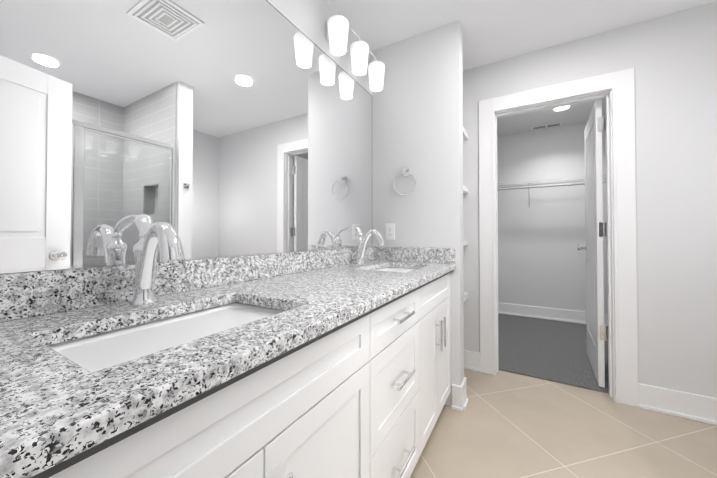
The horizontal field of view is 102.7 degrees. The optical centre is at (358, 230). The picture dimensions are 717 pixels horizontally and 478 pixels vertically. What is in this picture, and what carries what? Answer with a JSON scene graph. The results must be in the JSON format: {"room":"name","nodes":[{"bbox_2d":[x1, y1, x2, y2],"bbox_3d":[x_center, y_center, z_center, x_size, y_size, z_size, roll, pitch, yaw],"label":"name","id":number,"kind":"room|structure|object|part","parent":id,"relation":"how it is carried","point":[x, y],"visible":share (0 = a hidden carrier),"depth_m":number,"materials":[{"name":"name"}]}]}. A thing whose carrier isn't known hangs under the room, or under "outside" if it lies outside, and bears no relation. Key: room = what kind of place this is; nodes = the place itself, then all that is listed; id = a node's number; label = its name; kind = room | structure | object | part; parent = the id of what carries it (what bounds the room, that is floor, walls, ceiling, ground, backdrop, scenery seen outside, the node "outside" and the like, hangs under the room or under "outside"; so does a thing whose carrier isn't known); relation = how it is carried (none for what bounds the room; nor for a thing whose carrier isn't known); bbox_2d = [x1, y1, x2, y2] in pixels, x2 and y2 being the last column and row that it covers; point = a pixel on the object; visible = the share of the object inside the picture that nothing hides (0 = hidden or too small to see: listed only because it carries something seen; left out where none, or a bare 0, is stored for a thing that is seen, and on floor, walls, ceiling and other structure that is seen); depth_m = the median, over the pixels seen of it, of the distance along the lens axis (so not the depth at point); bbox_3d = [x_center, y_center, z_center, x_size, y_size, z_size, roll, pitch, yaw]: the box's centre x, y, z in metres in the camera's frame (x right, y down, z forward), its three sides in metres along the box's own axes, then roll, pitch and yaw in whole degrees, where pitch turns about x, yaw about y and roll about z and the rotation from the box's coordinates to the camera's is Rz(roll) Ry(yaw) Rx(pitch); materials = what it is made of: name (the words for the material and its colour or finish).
{"room":"bathroom","nodes":[
{"label":"bathroom","id":0,"kind":"room"},
{"bbox_2d":[0,0,371,273],"bbox_3d":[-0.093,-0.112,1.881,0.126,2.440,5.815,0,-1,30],"label":"vanity mirror","id":1,"kind":"object","parent":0,"point":[205,129],"depth_m":0.93,"materials":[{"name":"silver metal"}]},
{"bbox_2d":[325,13,384,91],"bbox_3d":[-0.022,-1.069,1.728,0.180,0.240,0.564,0,-1,30],"label":"sconce","id":2,"kind":"object","parent":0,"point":[338,27],"visible":1,"depth_m":1.66,"materials":[{"name":"white glass"}]},
{"bbox_2d":[372,20,463,405],"bbox_3d":[0.396,-0.110,2.002,0.620,2.440,0.115,0,-1,30],"label":"wall","id":3,"kind":"structure","parent":0,"point":[417,114],"depth_m":1.91,"materials":[{"name":"white paint"}]},
{"bbox_2d":[0,248,371,321],"bbox_3d":[-0.376,0.150,1.262,0.020,0.099,1.932,0,-1,30],"label":"backsplash","id":4,"kind":"structure","parent":3,"relation":"attached to","point":[23,294],"depth_m":0.75,"materials":[{"name":"grey stone"}]},
{"bbox_2d":[386,223,394,239],"bbox_3d":[0.224,0.005,2.027,0.070,0.115,0.008,0,-1,30],"label":"electrical outlet plate","id":5,"kind":"object","parent":3,"relation":"attached to","point":[390,231],"visible":1,"depth_m":2.02,"materials":[{"name":"white plastic"}]},
{"bbox_2d":[394,168,415,194],"bbox_3d":[0.319,-0.335,1.957,0.160,0.185,0.040,0,-1,30],"label":"towel ring","id":6,"kind":"object","parent":3,"relation":"attached to","point":[405,172],"visible":1,"depth_m":1.96,"materials":[{"name":"silver metal"}]},
{"bbox_2d":[376,247,454,261],"bbox_3d":[0.359,0.159,1.940,0.570,0.099,0.020,0,-1,30],"label":"backsplash","id":7,"kind":"structure","parent":3,"relation":"attached to","point":[395,254],"depth_m":1.90,"materials":[{"name":"grey stone"}]},
{"bbox_2d":[452,377,468,403],"bbox_3d":[0.443,1.038,2.041,0.648,0.145,0.031,0,-1,30],"label":"baseboard","id":8,"kind":"structure","parent":3,"relation":"attached to","point":[459,393],"depth_m":1.79,"materials":[{"name":"white paint"}]},
{"bbox_2d":[463,185,467,193],"bbox_3d":[0.528,-0.327,2.275,0.573,0.040,0.481,0,-1,30],"label":"niche shelf","id":9,"kind":"object","parent":3,"relation":"attached to","point":[465,189],"visible":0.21,"depth_m":2.23,"materials":[{"name":"white paint"}]},
{"bbox_2d":[463,127,467,139],"bbox_3d":[0.528,-0.767,2.281,0.573,0.040,0.481,0,-1,30],"label":"niche shelf","id":10,"kind":"object","parent":3,"relation":"attached to","point":[465,135],"visible":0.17,"depth_m":2.27,"materials":[{"name":"white paint"}]},
{"bbox_2d":[463,240,468,245],"bbox_3d":[0.528,0.093,2.270,0.573,0.040,0.481,0,-1,30],"label":"niche shelf","id":11,"kind":"object","parent":3,"relation":"attached to","point":[465,242],"visible":0.12,"depth_m":2.21,"materials":[{"name":"white paint"}]},
{"bbox_2d":[464,291,468,300],"bbox_3d":[0.528,0.513,2.264,0.573,0.040,0.481,0,-1,30],"label":"niche shelf","id":12,"kind":"object","parent":3,"relation":"attached to","point":[466,295],"visible":0.15,"depth_m":2.25,"materials":[{"name":"white paint"}]},
{"bbox_2d":[329,0,716,135],"bbox_3d":[1.137,-1.391,1.184,2.970,0.100,5.815,0,-1,30],"label":"ceiling","id":13,"kind":"structure","parent":0,"point":[495,30],"depth_m":1.83,"materials":[{"name":"white paint"}]},
{"bbox_2d":[531,122,561,129],"bbox_3d":[2.340,-1.305,3.575,0.320,0.007,0.120,0,-1,30],"label":"ceiling vent","id":14,"kind":"object","parent":13,"relation":"in","point":[546,126],"visible":1,"depth_m":3.57,"materials":[{"name":"grey metal"}]},
{"bbox_2d":[554,106,568,110],"bbox_3d":[2.174,-1.321,3.070,0.198,0.014,0.198,0,-1,30],"label":"recessed light","id":15,"kind":"object","parent":13,"relation":"in","point":[560,108],"visible":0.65,"depth_m":3.08,"materials":[{"name":"white paint"}]},
{"bbox_2d":[497,123,607,313],"bbox_3d":[2.567,-0.089,3.632,2.740,2.440,0.115,0,-1,30],"label":"wall","id":16,"kind":"structure","parent":0,"point":[541,257],"depth_m":3.67,"materials":[{"name":"white paint"}]},
{"bbox_2d":[498,175,605,189],"bbox_3d":[2.459,-0.462,3.444,2.727,0.302,0.325,0,-1,30],"label":"wire closet shelf","id":17,"kind":"object","parent":16,"relation":"attached to","point":[526,183],"visible":0.33,"depth_m":3.39,"materials":[{"name":"grey metal"}]},
{"bbox_3d":[2.400,-0.568,3.351,2.716,0.082,0.022,0,-1,30],"label":"rod","id":18,"kind":"part","parent":17,"relation":"part of","materials":[{"name":"grey metal"}]},
{"bbox_2d":[498,302,607,325],"bbox_3d":[2.532,1.045,3.556,2.740,0.145,0.028,0,-1,30],"label":"baseboard","id":19,"kind":"structure","parent":16,"relation":"attached to","point":[572,316],"depth_m":3.63,"materials":[{"name":"white paint"}]},
{"bbox_2d":[498,313,608,393],"bbox_3d":[2.113,1.165,2.833,2.970,0.112,1.925,0,-1,30],"label":"floor carpet","id":20,"kind":"object","parent":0,"point":[550,350],"visible":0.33,"depth_m":2.63,"materials":[{"name":"grey carpet"}]},
{"bbox_2d":[410,369,716,477],"bbox_3d":[0.654,1.138,0.319,2.970,0.100,3.890,0,-1,30],"label":"floor","id":21,"kind":"structure","parent":0,"point":[504,424],"depth_m":1.53,"materials":[{"name":"beige tile"}]},
{"bbox_2d":[40,270,453,477],"bbox_3d":[-0.127,0.671,1.110,0.596,0.855,1.932,0,-1,30],"label":"bathroom vanity","id":22,"kind":"object","parent":21,"relation":"on","point":[327,363],"depth_m":0.67,"materials":[{"name":"white wood"}]},
{"bbox_2d":[0,258,455,477],"bbox_3d":[-0.129,0.221,1.117,0.592,0.044,1.932,0,-1,30],"label":"countertop","id":23,"kind":"structure","parent":22,"relation":"on","point":[53,411],"depth_m":0.44,"materials":[{"name":"grey stone"}]},
{"bbox_2d":[124,214,191,305],"bbox_3d":[-0.530,0.072,0.744,0.229,0.244,0.064,0,-1,30],"label":"faucet","id":24,"kind":"object","parent":23,"relation":"on","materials":[{"name":"silver metal"}]},
{"bbox_2d":[44,302,283,373],"bbox_3d":[-0.374,0.301,0.648,0.362,0.154,0.508,0,-1,30],"label":"sink","id":25,"kind":"object","parent":23,"relation":"in","point":[90,352],"depth_m":0.65,"materials":[{"name":"white ceramic"}]},
{"bbox_2d":[352,226,387,265],"bbox_3d":[0.063,0.085,1.760,0.223,0.244,0.077,0,-1,30],"label":"faucet","id":26,"kind":"object","parent":23,"relation":"on","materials":[{"name":"silver metal"}]},
{"bbox_2d":[376,266,419,273],"bbox_3d":[0.214,0.314,1.660,0.362,0.154,0.508,0,-1,30],"label":"sink","id":27,"kind":"object","parent":23,"relation":"in","point":[405,268],"depth_m":1.86,"materials":[{"name":"white ceramic"}]},
{"bbox_2d":[463,1,716,397],"bbox_3d":[1.614,-0.110,1.989,2.740,2.440,0.115,0,-1,30],"label":"wall","id":28,"kind":"structure","parent":0,"point":[671,59],"depth_m":1.77,"materials":[{"name":"white paint"}]},
{"bbox_2d":[464,350,479,371],"bbox_3d":[0.677,1.043,2.434,0.658,0.145,0.028,0,-1,30],"label":"baseboard","id":29,"kind":"structure","parent":28,"relation":"attached to","point":[471,359],"depth_m":2.30,"materials":[{"name":"white paint"}]},
{"bbox_2d":[500,98,604,117],"bbox_3d":[1.433,0.036,2.173,0.925,2.152,0.025,0,-1,30],"label":"trim","id":30,"kind":"structure","parent":28,"relation":"attached to","point":[554,107],"depth_m":2.16,"materials":[{"name":"white paint"}]},
{"bbox_2d":[479,68,638,406],"bbox_3d":[1.398,0.084,2.112,0.729,2.054,0.117,0,-1,30],"label":"door frame","id":31,"kind":"structure","parent":28,"relation":"attached to","point":[607,95],"depth_m":1.94,"materials":[{"name":"white paint"}]},
{"bbox_2d":[584,100,604,387],"bbox_3d":[1.885,0.086,2.303,0.035,2.015,0.689,0,-1,33],"label":"closet door leaf","id":32,"kind":"structure","parent":28,"relation":"in","point":[594,240],"depth_m":2.12,"materials":[{"name":"white paint"}]},
{"bbox_2d":[577,244,586,250],"bbox_3d":[2.035,0.147,2.532,0.167,0.062,0.062,0,-1,33],"label":"door knob","id":33,"kind":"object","parent":32,"relation":"attached to","point":[580,247],"depth_m":2.55,"materials":[{"name":"silver metal"}]},
{"bbox_2d":[598,116,607,340],"bbox_3d":[1.699,-0.020,1.989,0.046,1.560,0.047,0,-1,33],"label":"closet door hinges","id":34,"kind":"object","parent":28,"relation":"attached to","point":[602,228],"visible":0.92,"depth_m":2.00,"materials":[{"name":"silver metal"}]},
{"bbox_2d":[638,383,716,424],"bbox_3d":[2.262,1.031,1.515,1.157,0.145,0.028,0,-1,30],"label":"baseboard","id":35,"kind":"structure","parent":28,"relation":"attached to","point":[697,407],"depth_m":1.71,"materials":[{"name":"white paint"}]}
]}

